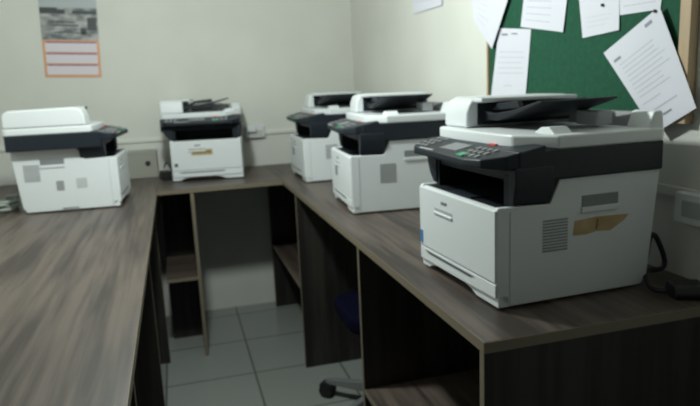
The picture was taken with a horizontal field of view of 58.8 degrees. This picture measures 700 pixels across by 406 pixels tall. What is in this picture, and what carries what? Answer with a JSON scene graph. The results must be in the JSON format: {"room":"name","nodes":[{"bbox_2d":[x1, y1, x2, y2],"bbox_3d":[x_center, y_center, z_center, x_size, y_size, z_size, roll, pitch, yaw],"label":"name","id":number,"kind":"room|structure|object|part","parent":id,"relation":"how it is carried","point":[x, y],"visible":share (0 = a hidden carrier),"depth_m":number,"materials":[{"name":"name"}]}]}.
{"room":"back office","nodes":[
{"label":"back office","id":0,"kind":"room"},
{"bbox_2d":[0,0,353,315],"bbox_3d":[-1.161,-0.600,3.975,2.653,2.720,0.100,-6,11,-15],"label":"wall","id":1,"kind":"structure","parent":0,"point":[265,56],"depth_m":3.98,"materials":[{"name":"beige paint"}]},
{"bbox_2d":[38,0,101,76],"bbox_3d":[-1.667,-1.052,3.690,0.338,0.610,0.003,-6,11,-15],"label":"wall calendar","id":2,"kind":"object","parent":1,"relation":"attached to","point":[69,28],"visible":1,"depth_m":3.70,"materials":[{"name":"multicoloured paper"}]},
{"bbox_2d":[39,7,98,39],"bbox_3d":[-1.668,-1.160,3.671,0.329,0.392,0.002,-6,11,-15],"label":"photo","id":3,"kind":"object","parent":2,"relation":"on","point":[57,23],"depth_m":3.69,"materials":[{"name":"grey"}]},
{"bbox_2d":[127,149,158,178],"bbox_3d":[-1.282,-0.244,3.854,0.174,0.158,0.174,-6,11,-15],"label":"junction box","id":4,"kind":"object","parent":1,"relation":"attached to","point":[142,163],"visible":0.88,"depth_m":3.78,"materials":[{"name":"grey plastic"}]},
{"bbox_2d":[0,129,296,151],"bbox_3d":[-1.144,-0.411,3.955,2.440,0.024,0.013,-6,11,-15],"label":"trim","id":5,"kind":"structure","parent":1,"relation":"attached to","point":[2,149],"depth_m":3.93,"materials":[{"name":"white plastic"}]},
{"bbox_2d":[245,125,264,137],"bbox_3d":[-0.620,-0.467,4.057,0.124,0.080,0.060,-6,11,-15],"label":"power socket","id":6,"kind":"object","parent":1,"relation":"attached to","point":[252,131],"visible":1,"depth_m":4.06,"materials":[{"name":"white plastic"}]},
{"bbox_2d":[161,301,362,405],"bbox_3d":[-0.411,1.196,1.859,2.653,0.060,5.133,-6,11,-15],"label":"floor","id":7,"kind":"structure","parent":0,"point":[256,357],"depth_m":3.34,"materials":[{"name":"tile"}]},
{"bbox_2d":[0,177,170,405],"bbox_3d":[-1.109,0.733,1.731,1.125,0.960,4.631,-6,11,-15],"label":"desk","id":8,"kind":"object","parent":7,"relation":"on","point":[83,322],"visible":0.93,"depth_m":1.71,"materials":[{"name":"laminate"}]},
{"bbox_2d":[0,194,20,211],"bbox_3d":[-1.628,0.004,2.879,0.180,0.074,0.155,-6,11,-15],"label":"coiled cable","id":9,"kind":"object","parent":8,"relation":"on","point":[8,204],"visible":1,"depth_m":2.87,"materials":[{"name":"grey plastic"}]},
{"bbox_2d":[1,106,130,212],"bbox_3d":[-1.312,-0.225,2.958,0.476,0.466,0.464,-5,11,-12],"label":"printer","id":10,"kind":"object","parent":8,"relation":"on","point":[62,159],"visible":1,"depth_m":2.78,"materials":[{"name":"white plastic"}]},
{"bbox_2d":[23,165,40,181],"bbox_3d":[-1.415,-0.130,2.761,0.066,0.074,0.002,-5,11,-12],"label":"vent grille","id":11,"kind":"object","parent":10,"relation":"attached to","point":[30,165],"depth_m":2.76,"materials":[{"name":"grey plastic"}]},
{"bbox_3d":[-1.331,-0.184,2.771,0.100,0.027,0.003,-5,11,-12],"label":"carry handle","id":12,"kind":"part","parent":10,"relation":"part of","materials":[{"name":"grey plastic"}]},
{"bbox_3d":[-1.369,-0.354,2.921,0.372,0.031,0.464,-5,11,-12],"label":"scanner lid","id":13,"kind":"part","parent":10,"relation":"part of","materials":[{"name":"white plastic"}]},
{"bbox_3d":[-1.280,-0.109,2.805,0.440,0.282,0.016,-5,11,-12],"label":"panel","id":14,"kind":"part","parent":10,"relation":"part of","materials":[{"name":"white plastic"}]},
{"bbox_3d":[-1.158,-0.341,2.974,0.150,0.056,0.446,-5,11,-12],"label":"control panel","id":15,"kind":"part","parent":10,"relation":"part of","materials":[{"name":"black plastic"}]},
{"bbox_2d":[106,149,122,156],"bbox_3d":[-1.236,-0.229,2.994,0.228,0.010,0.368,-5,11,-12],"label":"tray","id":16,"kind":"object","parent":10,"relation":"on","point":[109,152],"depth_m":3.02,"materials":[{"name":"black plastic"}]},
{"bbox_3d":[-0.996,0.821,1.319,1.098,0.935,0.018,-6,11,-15],"label":"divider panel","id":17,"kind":"part","parent":8,"relation":"part of","materials":[{"name":"laminate"}]},
{"bbox_3d":[-1.283,0.640,2.312,1.098,0.935,0.018,-6,11,-15],"label":"divider panel","id":18,"kind":"part","parent":8,"relation":"part of","materials":[{"name":"laminate"}]},
{"bbox_3d":[-1.543,0.476,3.211,1.098,0.935,0.018,-6,11,-15],"label":"divider panel","id":19,"kind":"part","parent":8,"relation":"part of","materials":[{"name":"laminate"}]},
{"bbox_2d":[157,165,282,355],"bbox_3d":[-0.777,0.313,3.805,0.671,0.960,0.742,-6,11,-15],"label":"desk","id":20,"kind":"object","parent":7,"relation":"on","point":[183,272],"visible":0.96,"depth_m":3.73,"materials":[{"name":"laminate"}]},
{"bbox_2d":[160,170,171,180],"bbox_3d":[-1.089,-0.164,3.671,0.050,0.055,0.080,-10,13,-32],"label":"power adapter","id":21,"kind":"object","parent":20,"relation":"on","point":[165,175],"visible":1,"depth_m":3.64,"materials":[{"name":"black plastic"}]},
{"bbox_3d":[-1.069,0.103,3.840,0.168,0.485,0.018,-6,11,-15],"label":"panel","id":22,"kind":"part","parent":20,"relation":"part of","materials":[{"name":"laminate"}]},
{"bbox_2d":[166,253,197,279],"bbox_3d":[-0.987,0.377,3.637,0.168,0.018,0.507,-6,11,-15],"label":"shelf","id":23,"kind":"object","parent":20,"relation":"attached to","point":[180,266],"depth_m":3.61,"materials":[{"name":"laminate"}]},
{"bbox_3d":[-0.996,0.594,3.750,0.168,0.450,0.018,-6,11,-15],"label":"panel","id":24,"kind":"part","parent":20,"relation":"part of","materials":[{"name":"laminate"}]},
{"bbox_3d":[-0.928,0.341,3.764,0.018,0.935,0.731,-6,11,-15],"label":"divider panel","id":25,"kind":"part","parent":20,"relation":"part of","materials":[{"name":"laminate"}]},
{"bbox_2d":[159,98,243,180],"bbox_3d":[-0.876,-0.397,3.741,0.464,0.466,0.476,-4,11,-8],"label":"printer","id":26,"kind":"object","parent":20,"relation":"on","point":[206,139],"visible":1,"depth_m":3.57,"materials":[{"name":"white plastic"}]},
{"bbox_3d":[-0.891,-0.540,3.766,0.464,0.031,0.372,-4,11,-8],"label":"scanner lid","id":27,"kind":"part","parent":26,"relation":"part of","materials":[{"name":"white plastic"}]},
{"bbox_3d":[-0.855,-0.470,3.563,0.446,0.056,0.150,-4,11,-8],"label":"control panel","id":28,"kind":"part","parent":26,"relation":"part of","materials":[{"name":"black plastic"}]},
{"bbox_2d":[173,137,232,141],"bbox_3d":[-0.846,-0.378,3.666,0.368,0.010,0.228,-4,11,-8],"label":"tray","id":29,"kind":"object","parent":26,"relation":"on","point":[175,139],"depth_m":3.57,"materials":[{"name":"white plastic"}]},
{"bbox_2d":[184,98,227,109],"bbox_3d":[-0.868,-0.602,3.755,0.264,0.055,0.215,-4,11,-8],"label":"document tray","id":30,"kind":"object","parent":26,"relation":"on","point":[219,106],"depth_m":3.66,"materials":[{"name":"black plastic"}]},
{"bbox_3d":[-0.667,-0.330,3.800,0.016,0.282,0.440,-4,11,-8],"label":"panel","id":31,"kind":"part","parent":26,"relation":"part of","materials":[{"name":"white plastic"}]},
{"bbox_2d":[157,165,282,195],"bbox_3d":[-0.798,-0.145,3.716,0.671,0.025,0.741,-6,11,-15],"label":"countertop","id":32,"kind":"structure","parent":20,"relation":"on","point":[252,174],"depth_m":3.54,"materials":[{"name":"laminate"}]},
{"bbox_2d":[319,291,363,405],"bbox_3d":[0.162,0.523,2.774,0.647,0.860,0.654,-6,11,-15],"label":"office chair","id":33,"kind":"object","parent":7,"relation":"on","point":[346,305],"visible":0.16,"depth_m":2.81,"materials":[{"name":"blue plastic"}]},
{"bbox_2d":[319,379,335,389],"bbox_3d":[-0.108,0.874,2.989,0.065,0.034,0.048,3,12,27],"label":"caster wheel","id":34,"kind":"object","parent":33,"relation":"attached to","point":[327,384],"depth_m":2.96,"materials":[{"name":"black plastic"}]},
{"bbox_3d":[0.010,0.843,2.920,0.280,0.058,0.054,3,12,27],"label":"leg","id":35,"kind":"part","parent":33,"relation":"part of","materials":[{"name":"grey plastic"}]},
{"bbox_3d":[0.144,0.474,2.769,0.380,0.070,0.400,-6,11,-15],"label":"seat","id":36,"kind":"part","parent":33,"relation":"part of","materials":[{"name":"blue fabric"}]},
{"bbox_3d":[0.041,0.879,2.726,0.280,0.058,0.054,-13,15,-43],"label":"leg","id":37,"kind":"part","parent":33,"relation":"part of","materials":[{"name":"grey plastic"}]},
{"bbox_2d":[264,163,699,405],"bbox_3d":[0.178,0.453,2.869,0.650,0.960,3.085,-6,11,-15],"label":"desk","id":38,"kind":"object","parent":7,"relation":"on","point":[426,338],"visible":0.77,"depth_m":1.87,"materials":[{"name":"laminate"}]},
{"bbox_3d":[-0.217,0.217,4.234,0.639,0.935,0.018,-6,11,-15],"label":"divider panel","id":39,"kind":"part","parent":38,"relation":"part of","materials":[{"name":"laminate"}]},
{"bbox_2d":[272,240,299,283],"bbox_3d":[-0.086,0.330,3.772,0.628,0.018,0.966,-6,11,-15],"label":"shelf","id":40,"kind":"object","parent":38,"relation":"attached to","point":[287,250],"depth_m":3.85,"materials":[{"name":"laminate"}]},
{"bbox_2d":[287,92,362,181],"bbox_3d":[-0.103,-0.391,3.532,0.476,0.466,0.464,-6,11,-15],"label":"printer","id":41,"kind":"object","parent":38,"relation":"on","point":[311,147],"visible":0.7,"depth_m":3.33,"materials":[{"name":"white plastic"}]},
{"bbox_3d":[-0.264,-0.478,3.469,0.150,0.056,0.446,-6,11,-15],"label":"control panel","id":42,"kind":"part","parent":41,"relation":"part of","materials":[{"name":"black plastic"}]},
{"bbox_3d":[-0.031,-0.272,3.352,0.440,0.282,0.016,-6,11,-15],"label":"panel","id":43,"kind":"part","parent":41,"relation":"part of","materials":[{"name":"white plastic"}]},
{"bbox_3d":[-0.059,-0.530,3.519,0.372,0.031,0.464,-6,11,-15],"label":"scanner lid","id":44,"kind":"part","parent":41,"relation":"part of","materials":[{"name":"white plastic"}]},
{"bbox_2d":[326,144,337,158],"bbox_3d":[-0.097,-0.276,3.324,0.066,0.074,0.002,-6,11,-15],"label":"vent grille","id":45,"kind":"object","parent":41,"relation":"attached to","point":[328,146],"depth_m":3.32,"materials":[{"name":"grey plastic"}]},
{"bbox_2d":[316,93,362,103],"bbox_3d":[-0.057,-0.586,3.483,0.216,0.055,0.265,-6,11,-15],"label":"document tray","id":46,"kind":"object","parent":41,"relation":"on","point":[321,98],"depth_m":3.46,"materials":[{"name":"black plastic"}]},
{"bbox_3d":[0.052,0.387,3.302,0.639,0.935,0.018,-6,11,-15],"label":"divider panel","id":47,"kind":"part","parent":38,"relation":"part of","materials":[{"name":"laminate"}]},
{"bbox_2d":[327,92,448,213],"bbox_3d":[0.158,-0.236,2.674,0.476,0.466,0.464,-5,11,-11],"label":"printer","id":48,"kind":"object","parent":38,"relation":"on","point":[376,167],"visible":0.87,"depth_m":2.48,"materials":[{"name":"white plastic"}]},
{"bbox_2d":[337,147,358,155],"bbox_3d":[0.082,-0.220,2.641,0.228,0.010,0.368,-5,11,-11],"label":"tray","id":49,"kind":"object","parent":48,"relation":"on","point":[341,151],"depth_m":2.63,"materials":[{"name":"black plastic"}]},
{"bbox_3d":[-0.005,-0.324,2.620,0.150,0.056,0.446,-5,11,-11],"label":"control panel","id":50,"kind":"part","parent":48,"relation":"part of","materials":[{"name":"black plastic"}]},
{"bbox_2d":[380,163,395,182],"bbox_3d":[0.151,-0.120,2.466,0.066,0.074,0.002,-5,11,-12],"label":"vent grille","id":51,"kind":"object","parent":48,"relation":"attached to","point":[390,163],"depth_m":2.47,"materials":[{"name":"grey plastic"}]},
{"bbox_3d":[0.218,-0.115,2.490,0.440,0.282,0.016,-5,11,-11],"label":"panel","id":52,"kind":"part","parent":48,"relation":"part of","materials":[{"name":"white plastic"}]},
{"bbox_3d":[0.203,-0.374,2.658,0.372,0.031,0.464,-5,11,-11],"label":"scanner lid","id":53,"kind":"part","parent":48,"relation":"part of","materials":[{"name":"white plastic"}]},
{"bbox_2d":[367,94,432,107],"bbox_3d":[0.203,-0.430,2.621,0.215,0.055,0.264,-5,11,-11],"label":"document tray","id":54,"kind":"object","parent":48,"relation":"on","point":[373,100],"depth_m":2.58,"materials":[{"name":"black plastic"}]},
{"bbox_3d":[0.265,-0.199,2.477,0.100,0.027,0.003,-5,11,-11],"label":"carry handle","id":55,"kind":"part","parent":48,"relation":"part of","materials":[{"name":"grey plastic"}]},
{"bbox_3d":[0.354,0.577,2.256,0.639,0.935,0.018,-6,11,-15],"label":"divider panel","id":56,"kind":"part","parent":38,"relation":"part of","materials":[{"name":"laminate"}]},
{"bbox_2d":[365,369,479,405],"bbox_3d":[0.472,0.705,1.849,0.628,0.018,0.861,-6,11,-15],"label":"shelf","id":57,"kind":"object","parent":38,"relation":"attached to","point":[451,387],"depth_m":2.15,"materials":[{"name":"laminate"}]},
{"bbox_2d":[414,93,699,307],"bbox_3d":[0.487,-0.034,1.562,0.517,0.466,0.588,-6,12,-17],"label":"printer","id":58,"kind":"object","parent":38,"relation":"on","point":[535,197],"visible":1,"depth_m":1.44,"materials":[{"name":"white plastic"}]},
{"bbox_3d":[0.409,0.011,1.796,0.440,0.282,0.016,-6,12,-17],"label":"panel","id":59,"kind":"part","parent":58,"relation":"part of","materials":[{"name":"white plastic"}]},
{"bbox_2d":[429,181,507,207],"bbox_3d":[0.377,-0.025,1.573,0.228,0.010,0.368,-6,12,-17],"label":"tray","id":60,"kind":"object","parent":58,"relation":"on","point":[485,194],"depth_m":1.59,"materials":[{"name":"black plastic"}]},
{"bbox_3d":[0.289,-0.128,1.544,0.150,0.056,0.446,-6,12,-17],"label":"control panel","id":61,"kind":"part","parent":58,"relation":"part of","materials":[{"name":"black plastic"}]},
{"bbox_2d":[483,96,617,120],"bbox_3d":[0.494,-0.238,1.567,0.225,0.055,0.272,-6,11,-15],"label":"document tray","id":62,"kind":"object","parent":58,"relation":"on","point":[495,108],"depth_m":1.55,"materials":[{"name":"black plastic"}]},
{"bbox_3d":[0.492,-0.181,1.603,0.372,0.031,0.464,-6,12,-17],"label":"scanner lid","id":63,"kind":"part","parent":58,"relation":"part of","materials":[{"name":"white plastic"}]},
{"bbox_2d":[542,218,567,252],"bbox_3d":[0.465,0.073,1.406,0.066,0.074,0.002,-6,12,-17],"label":"vent grille","id":64,"kind":"object","parent":58,"relation":"attached to","point":[561,218],"depth_m":1.41,"materials":[{"name":"grey plastic"}]},
{"bbox_3d":[0.529,0.076,1.437,0.440,0.282,0.016,-6,12,-17],"label":"panel","id":65,"kind":"part","parent":58,"relation":"part of","materials":[{"name":"white plastic"}]},
{"bbox_3d":[0.576,-0.009,1.429,0.100,0.027,0.003,-6,12,-17],"label":"carry handle","id":66,"kind":"part","parent":58,"relation":"part of","materials":[{"name":"grey plastic"}]},
{"bbox_3d":[0.730,0.140,1.495,0.062,0.122,0.130,3,12,26],"label":"power cord","id":67,"kind":"part","parent":58,"relation":"part of","materials":[{"name":"black rubber"}]},
{"bbox_3d":[0.595,0.728,1.425,0.639,0.935,0.018,-6,11,-15],"label":"panel","id":68,"kind":"part","parent":38,"relation":"part of","materials":[{"name":"laminate"}]},
{"bbox_2d":[350,0,699,280],"bbox_3d":[0.767,-0.279,1.879,0.100,2.720,5.033,-6,11,-15],"label":"wall","id":69,"kind":"structure","parent":0,"point":[440,51],"depth_m":2.75,"materials":[{"name":"beige paint"}]},
{"bbox_2d":[413,0,441,13],"bbox_3d":[0.357,-0.997,2.920,0.007,0.172,0.366,-6,11,-15],"label":"paper sheet","id":70,"kind":"object","parent":69,"relation":"attached to","point":[418,5],"visible":1,"depth_m":2.95,"materials":[{"name":"white paper"}]},
{"bbox_2d":[486,0,699,123],"bbox_3d":[0.663,-0.621,1.896,0.025,0.705,0.995,-6,11,-15],"label":"notice board","id":71,"kind":"object","parent":69,"relation":"attached to","point":[565,62],"visible":0.44,"depth_m":1.84,"materials":[{"name":"green fabric"}]},
{"bbox_3d":[0.531,-0.706,2.361,0.021,0.705,0.012,-6,11,-15],"label":"frame rail","id":72,"kind":"part","parent":71,"relation":"part of","materials":[{"name":"brown wood"}]},
{"bbox_2d":[472,0,507,48],"bbox_3d":[0.525,-0.709,2.318,0.002,0.262,0.335,-6,11,-15],"label":"paper sheet","id":73,"kind":"object","parent":71,"relation":"attached to","point":[487,14],"visible":1,"depth_m":2.33,"materials":[{"name":"white paper"}]},
{"bbox_2d":[491,28,530,94],"bbox_3d":[0.576,-0.506,2.244,0.004,0.259,0.277,-6,11,-15],"label":"paper sheet","id":74,"kind":"object","parent":71,"relation":"attached to","point":[513,45],"visible":0.91,"depth_m":2.23,"materials":[{"name":"white paper"}]},
{"bbox_2d":[521,0,566,31],"bbox_3d":[0.625,-0.693,1.993,0.005,0.298,0.288,-6,11,-15],"label":"paper sheet","id":75,"kind":"object","parent":71,"relation":"attached to","point":[549,15],"visible":1,"depth_m":2.01,"materials":[{"name":"white paper"}]},
{"bbox_2d":[579,0,618,37],"bbox_3d":[0.704,-0.532,1.762,0.004,0.113,0.182,-6,11,-15],"label":"paper sheet","id":76,"kind":"object","parent":71,"relation":"attached to","point":[596,19],"visible":1,"depth_m":1.76,"materials":[{"name":"white paper"}]},
{"bbox_2d":[620,0,661,14],"bbox_3d":[0.746,-0.605,1.588,0.002,0.227,0.185,-6,11,-15],"label":"paper sheet","id":77,"kind":"object","parent":71,"relation":"attached to","point":[626,6],"visible":0.97,"depth_m":1.61,"materials":[{"name":"white paper"}]},
{"bbox_2d":[604,6,695,127],"bbox_3d":[0.758,-0.337,1.587,0.003,0.311,0.339,-5,11,-14],"label":"paper sheet","id":78,"kind":"object","parent":71,"relation":"attached to","point":[645,59],"visible":0.96,"depth_m":1.56,"materials":[{"name":"white paper"}]},
{"bbox_3d":[0.794,-0.539,1.441,0.025,0.705,0.034,-6,11,-15],"label":"frame rail","id":79,"kind":"part","parent":71,"relation":"part of","materials":[{"name":"brown wood"}]},
{"bbox_2d":[657,183,699,195],"bbox_3d":[0.721,-0.092,1.900,0.013,0.024,5.033,-6,11,-15],"label":"trim","id":80,"kind":"structure","parent":69,"relation":"attached to","point":[663,188],"depth_m":1.57,"materials":[{"name":"white plastic"}]},
{"bbox_2d":[674,191,699,226],"bbox_3d":[0.827,0.018,1.465,0.031,0.075,0.135,-6,11,-15],"label":"power socket","id":81,"kind":"object","parent":69,"relation":"attached to","point":[687,204],"visible":1,"depth_m":1.48,"materials":[{"name":"white plastic"}]}
]}

